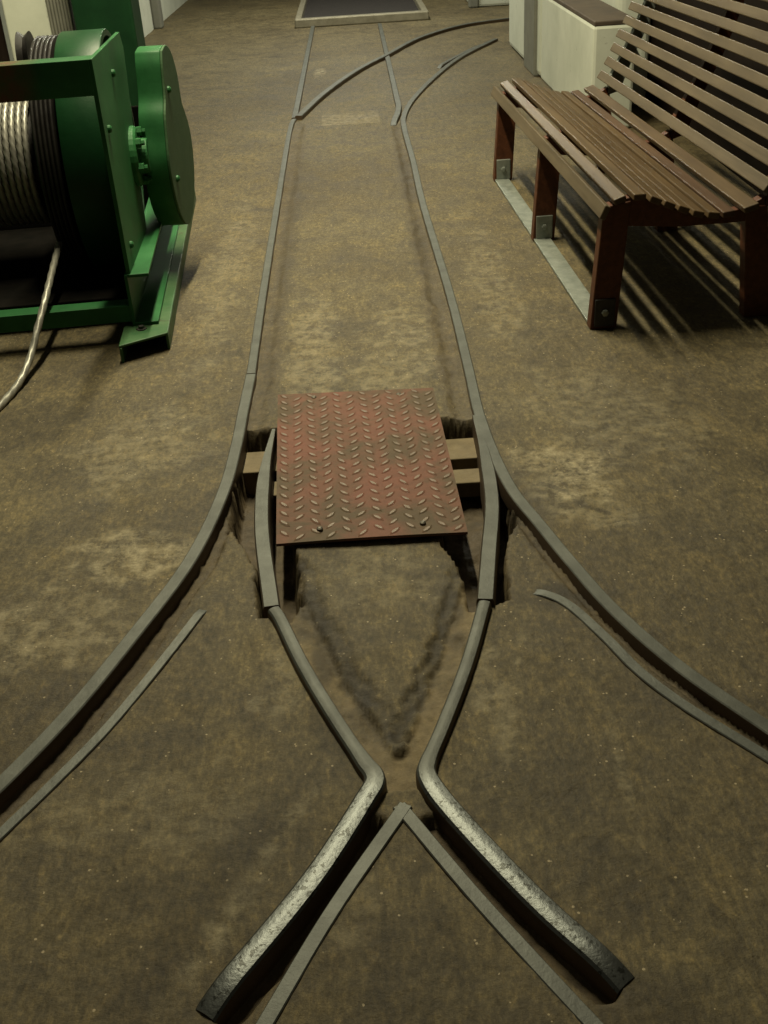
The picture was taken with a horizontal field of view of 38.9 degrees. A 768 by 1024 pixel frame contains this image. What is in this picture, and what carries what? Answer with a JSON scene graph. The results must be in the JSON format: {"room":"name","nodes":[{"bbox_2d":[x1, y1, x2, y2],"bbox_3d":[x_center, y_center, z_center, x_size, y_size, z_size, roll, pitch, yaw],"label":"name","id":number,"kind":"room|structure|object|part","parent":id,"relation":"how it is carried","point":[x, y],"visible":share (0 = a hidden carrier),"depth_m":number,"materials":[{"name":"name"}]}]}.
{"room":"underground mine station","nodes":[
{"label":"underground mine station","id":0,"kind":"room"},
{"bbox_2d":[0,0,186,60],"bbox_3d":[-2.880,-6.740,11.640,0.250,3.000,14.080,-4,31,0],"label":"wall","id":1,"kind":"structure","parent":0,"point":[168,6],"depth_m":12.32,"materials":[{"name":"white paint"}]},
{"bbox_2d":[0,16,9,61],"bbox_3d":[-2.491,-3.685,6.464,0.100,3.000,0.100,-4,31,0],"label":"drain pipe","id":2,"kind":"object","parent":1,"relation":"attached to","point":[4,55],"visible":0.02,"depth_m":6.88,"materials":[{"name":"brown metal"}]},
{"bbox_2d":[150,0,163,28],"bbox_3d":[-2.718,-6.961,11.992,0.098,3.000,0.200,-4,31,0],"label":"trim","id":3,"kind":"structure","parent":1,"relation":"attached to","point":[156,9],"depth_m":12.61,"materials":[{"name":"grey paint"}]},
{"bbox_2d":[0,0,767,1023],"bbox_3d":[-0.249,-3.699,9.312,9.000,0.142,22.200,-4,31,0],"label":"floor","id":4,"kind":"structure","parent":0,"point":[641,443],"depth_m":2.63,"materials":[{"name":"concrete"}]},
{"bbox_2d":[1,0,51,60],"bbox_3d":[-2.276,-3.766,6.576,0.280,3.000,0.300,-4,31,0],"label":"wall pier","id":5,"kind":"object","parent":4,"relation":"on","point":[21,16],"depth_m":6.80,"materials":[{"name":"white paint"}]},
{"bbox_2d":[46,0,75,34],"bbox_3d":[-2.065,-3.725,6.484,0.144,3.000,0.114,-4,31,0],"label":"duct","id":6,"kind":"object","parent":5,"relation":"attached to","point":[60,13],"visible":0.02,"depth_m":6.80,"materials":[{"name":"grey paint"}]},
{"bbox_2d":[0,28,195,410],"bbox_3d":[-1.578,-1.263,4.238,1.602,1.019,3.161,-6,31,-3],"label":"winch","id":7,"kind":"object","parent":4,"relation":"on","point":[98,196],"visible":1,"depth_m":4.21,"materials":[{"name":"green metal"}]},
{"bbox_2d":[0,226,127,309],"bbox_3d":[-1.653,-1.160,4.873,1.230,0.026,1.540,-6,31,-3],"label":"drip tray","id":8,"kind":"object","parent":7,"relation":"on","point":[26,252],"depth_m":4.50,"materials":[{"name":"metal"}]},
{"bbox_3d":[-0.989,-1.379,4.127,0.015,0.738,0.760,-5,31,-2],"label":"plate","id":9,"kind":"part","parent":7,"relation":"part of","materials":[{"name":"green metal"}]},
{"bbox_3d":[-0.853,-1.555,4.505,0.010,0.703,0.483,-2,31,3],"label":"plate","id":10,"kind":"part","parent":7,"relation":"part of","materials":[{"name":"green metal"}]},
{"bbox_2d":[0,609,206,842],"bbox_3d":[-0.641,0.533,2.169,0.068,0.070,1.170,10,33,22],"label":"guard rail","id":11,"kind":"object","parent":4,"relation":"in","point":[91,745],"visible":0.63,"depth_m":2.23,"materials":[{"name":"metal"}]},
{"bbox_2d":[71,0,145,105],"bbox_3d":[-1.769,-3.722,6.447,0.365,3.000,0.300,-4,31,0],"label":"steel column","id":12,"kind":"structure","parent":4,"relation":"on","point":[123,17],"depth_m":6.70,"materials":[{"name":"green metal"}]},
{"bbox_2d":[0,374,256,807],"bbox_3d":[-0.654,0.218,2.664,0.292,0.050,2.630,5,32,14],"label":"rail","id":13,"kind":"object","parent":4,"relation":"on","point":[52,740],"visible":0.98,"depth_m":2.51,"materials":[{"name":"metal"}]},
{"bbox_2d":[246,119,296,374],"bbox_3d":[-0.551,-1.591,5.693,0.052,0.050,4.445,-4,31,0],"label":"rail","id":14,"kind":"object","parent":4,"relation":"on","point":[252,368],"visible":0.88,"depth_m":4.76,"materials":[{"name":"metal"}]},
{"bbox_2d":[196,606,386,1023],"bbox_3d":[-0.139,0.514,2.114,0.291,0.068,1.058,-2,31,3],"label":"rail","id":15,"kind":"object","parent":4,"relation":"on","point":[261,953],"visible":0.94,"depth_m":1.88,"materials":[{"name":"metal"}]},
{"bbox_2d":[291,26,314,118],"bbox_3d":[-0.703,-4.035,9.803,0.044,0.050,5.103,-4,31,0],"label":"rail","id":16,"kind":"object","parent":4,"relation":"on","point":[296,110],"visible":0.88,"depth_m":9.08,"materials":[{"name":"metal"}]},
{"bbox_2d":[242,438,476,494],"bbox_3d":[-0.072,-0.134,3.352,0.758,0.095,0.135,-4,31,0],"label":"tie","id":17,"kind":"object","parent":4,"relation":"in","point":[462,452],"visible":0.02,"depth_m":3.30,"materials":[{"name":"brown wood"}]},
{"bbox_2d":[254,429,280,617],"bbox_3d":[-0.320,0.026,2.988,0.065,0.100,0.947,-6,31,-3],"label":"rail","id":18,"kind":"object","parent":17,"relation":"on","point":[264,499],"visible":0.91,"depth_m":2.89,"materials":[{"name":"metal"}]},
{"bbox_2d":[472,415,499,607],"bbox_3d":[0.281,-0.007,2.978,0.069,0.100,0.982,-1,31,5],"label":"rail","id":19,"kind":"object","parent":17,"relation":"on","point":[489,492],"visible":0.96,"depth_m":2.83,"materials":[{"name":"metal"}]},
{"bbox_2d":[273,468,479,509],"bbox_3d":[-0.022,-0.068,3.201,0.630,0.050,0.085,-4,31,0],"label":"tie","id":20,"kind":"object","parent":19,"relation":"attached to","point":[467,480],"visible":0.02,"depth_m":3.17,"materials":[{"name":"brown wood"}]},
{"bbox_2d":[295,0,428,27],"bbox_3d":[-0.300,-6.275,13.425,1.480,0.090,3.340,-4,31,0],"label":"pit cover","id":21,"kind":"object","parent":4,"relation":"on","point":[317,13],"visible":1,"depth_m":12.67,"materials":[{"name":"metal"}]},
{"bbox_3d":[-0.298,-6.249,13.440,1.340,0.030,3.100,-4,31,0],"label":"panel","id":22,"kind":"part","parent":21,"relation":"part of","materials":[{"name":"grey metal"}]},
{"bbox_2d":[276,388,467,545],"bbox_3d":[-0.067,-0.165,3.187,0.534,0.020,0.922,-4,31,0],"label":"plate","id":23,"kind":"object","parent":4,"relation":"on","point":[372,464],"visible":1,"depth_m":3.10,"materials":[{"name":"metal"}]},
{"bbox_2d":[378,23,401,125],"bbox_3d":[0.036,-3.930,9.564,0.101,0.066,5.351,-3,31,1],"label":"rail","id":24,"kind":"object","parent":4,"relation":"on","point":[398,109],"visible":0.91,"depth_m":8.59,"materials":[{"name":"metal"}]},
{"bbox_2d":[295,18,508,119],"bbox_3d":[0.578,-4.276,10.048,1.365,0.050,6.111,17,36,31],"label":"rail","id":25,"kind":"object","parent":4,"relation":"on","point":[307,109],"visible":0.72,"depth_m":9.50,"materials":[{"name":"metal"}]},
{"bbox_2d":[256,802,603,1023],"bbox_3d":[0.077,0.743,1.720,0.805,0.050,0.731,-4,31,0],"label":"rail","id":26,"kind":"object","parent":4,"relation":"in","point":[402,813],"visible":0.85,"depth_m":1.79,"materials":[{"name":"metal"}]},
{"bbox_2d":[437,43,482,68],"bbox_3d":[0.740,-4.087,9.749,0.070,0.070,1.482,10,33,22],"label":"guard rail","id":27,"kind":"object","parent":4,"relation":"on","point":[446,62],"visible":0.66,"depth_m":9.40,"materials":[{"name":"metal"}]},
{"bbox_2d":[466,0,508,6],"bbox_3d":[1.504,-7.660,12.705,1.180,3.000,1.650,-4,31,0],"label":"wall pier","id":28,"kind":"object","parent":4,"relation":"on","point":[482,3],"visible":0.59,"depth_m":12.74,"materials":[{"name":"white paint"}]},
{"bbox_2d":[468,0,478,7],"bbox_3d":[0.965,-7.207,12.004,0.115,3.000,0.120,-4,31,0],"label":"trim","id":29,"kind":"structure","parent":28,"relation":"attached to","point":[471,3],"depth_m":12.70,"materials":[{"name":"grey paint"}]},
{"bbox_2d":[416,600,634,1002],"bbox_3d":[0.191,0.502,2.099,0.265,0.068,1.028,-7,31,-5],"label":"rail","id":30,"kind":"object","parent":4,"relation":"on","point":[571,941],"visible":0.94,"depth_m":1.87,"materials":[{"name":"metal"}]},
{"bbox_2d":[509,0,541,75],"bbox_3d":[1.676,-5.151,8.470,1.170,3.000,1.800,-4,31,0],"label":"wall pier","id":31,"kind":"object","parent":4,"relation":"on","point":[516,7],"visible":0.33,"depth_m":9.24,"materials":[{"name":"white paint"}]},
{"bbox_2d":[524,0,539,75],"bbox_3d":[1.117,-4.858,8.040,0.065,3.000,0.540,-4,31,0],"label":"trim","id":32,"kind":"structure","parent":31,"relation":"attached to","point":[530,6],"depth_m":8.57,"materials":[{"name":"grey paint"}]},
{"bbox_2d":[400,38,767,745],"bbox_3d":[0.708,-1.850,5.980,1.098,0.060,10.181,-4,31,0],"label":"rail","id":33,"kind":"object","parent":4,"relation":"on","point":[641,641],"visible":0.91,"depth_m":2.69,"materials":[{"name":"metal"}]},
{"bbox_2d":[541,0,635,127],"bbox_3d":[1.362,-3.146,7.459,0.260,0.628,1.940,-4,31,0],"label":"plinth","id":34,"kind":"object","parent":4,"relation":"on","point":[578,36],"visible":0.62,"depth_m":7.01,"materials":[{"name":"white paint"}]},
{"bbox_2d":[601,0,650,105],"bbox_3d":[1.573,-3.909,7.376,0.240,2.000,1.320,-4,31,0],"label":"pier","id":35,"kind":"object","parent":4,"relation":"on","point":[622,5],"visible":0.02,"depth_m":7.13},
{"bbox_2d":[491,0,767,329],"bbox_3d":[1.077,-1.740,4.684,0.879,1.082,2.399,-5,31,-2],"label":"slatted bench","id":36,"kind":"object","parent":4,"relation":"on","point":[661,195],"visible":1,"depth_m":4.34,"materials":[{"name":"wood"}]},
{"bbox_3d":[0.640,-1.837,5.829,0.074,0.103,0.012,-5,31,-2],"label":"foot plate","id":37,"kind":"part","parent":36,"relation":"part of","materials":[{"name":"metal"}]},
{"bbox_3d":[0.640,-1.995,5.769,0.124,0.459,0.055,-5,31,-2],"label":"leg","id":38,"kind":"part","parent":36,"relation":"part of","materials":[{"name":"brown wood"}]},
{"bbox_3d":[0.720,-1.279,4.884,0.074,0.103,0.012,-5,31,-2],"label":"foot plate","id":39,"kind":"part","parent":36,"relation":"part of","materials":[{"name":"metal"}]},
{"bbox_3d":[0.720,-1.438,4.824,0.124,0.459,0.055,-5,31,-2],"label":"leg","id":40,"kind":"part","parent":36,"relation":"part of","materials":[{"name":"brown wood"}]},
{"bbox_3d":[0.884,-2.175,5.684,0.564,0.119,0.043,-5,31,-2],"label":"seat rail","id":41,"kind":"part","parent":36,"relation":"part of","materials":[{"name":"brown wood"}]},
{"bbox_3d":[1.174,-2.019,5.800,0.134,0.410,0.055,-5,31,-2],"label":"leg","id":42,"kind":"part","parent":36,"relation":"part of","materials":[{"name":"brown wood"}]},
{"bbox_3d":[0.799,-0.722,3.938,0.074,0.103,0.012,-5,31,-2],"label":"foot plate","id":43,"kind":"part","parent":36,"relation":"part of","materials":[{"name":"metal"}]},
{"bbox_3d":[0.964,-1.618,4.739,0.564,0.119,0.043,-5,31,-2],"label":"seat rail","id":44,"kind":"part","parent":36,"relation":"part of","materials":[{"name":"brown wood"}]},
{"bbox_3d":[0.799,-0.880,3.879,0.124,0.459,0.055,-5,31,-2],"label":"leg","id":45,"kind":"part","parent":36,"relation":"part of","materials":[{"name":"brown wood"}]},
{"bbox_3d":[1.289,-2.450,5.556,0.279,0.584,0.043,-5,31,-2],"label":"post","id":46,"kind":"part","parent":36,"relation":"part of","materials":[{"name":"wood"}]},
{"bbox_3d":[1.254,-1.462,4.855,0.134,0.410,0.055,-5,31,-2],"label":"leg","id":47,"kind":"part","parent":36,"relation":"part of","materials":[{"name":"brown wood"}]},
{"bbox_3d":[1.043,-1.061,3.794,0.564,0.119,0.043,-5,31,-2],"label":"seat rail","id":48,"kind":"part","parent":36,"relation":"part of","materials":[{"name":"brown wood"}]},
{"bbox_3d":[1.368,-1.893,4.611,0.279,0.584,0.043,-5,31,-2],"label":"post","id":49,"kind":"part","parent":36,"relation":"part of","materials":[{"name":"brown wood"}]},
{"bbox_3d":[1.333,-0.904,3.910,0.134,0.410,0.055,-5,31,-2],"label":"leg","id":50,"kind":"part","parent":36,"relation":"part of","materials":[{"name":"brown wood"}]},
{"bbox_3d":[1.448,-1.335,3.666,0.279,0.584,0.043,-5,31,-2],"label":"post","id":51,"kind":"part","parent":36,"relation":"part of","materials":[{"name":"brown wood"}]},
{"bbox_2d":[534,589,767,763],"bbox_3d":[0.611,0.401,2.255,0.069,0.070,0.984,-20,35,-26],"label":"guard rail","id":52,"kind":"object","parent":4,"relation":"in","point":[608,640],"visible":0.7,"depth_m":2.27,"materials":[{"name":"metal"}]},
{"bbox_2d":[646,0,767,193],"bbox_3d":[1.907,-2.668,4.275,0.240,3.000,7.940,-4,31,0],"label":"wall","id":53,"kind":"structure","parent":0,"point":[758,165],"depth_m":5.86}
]}

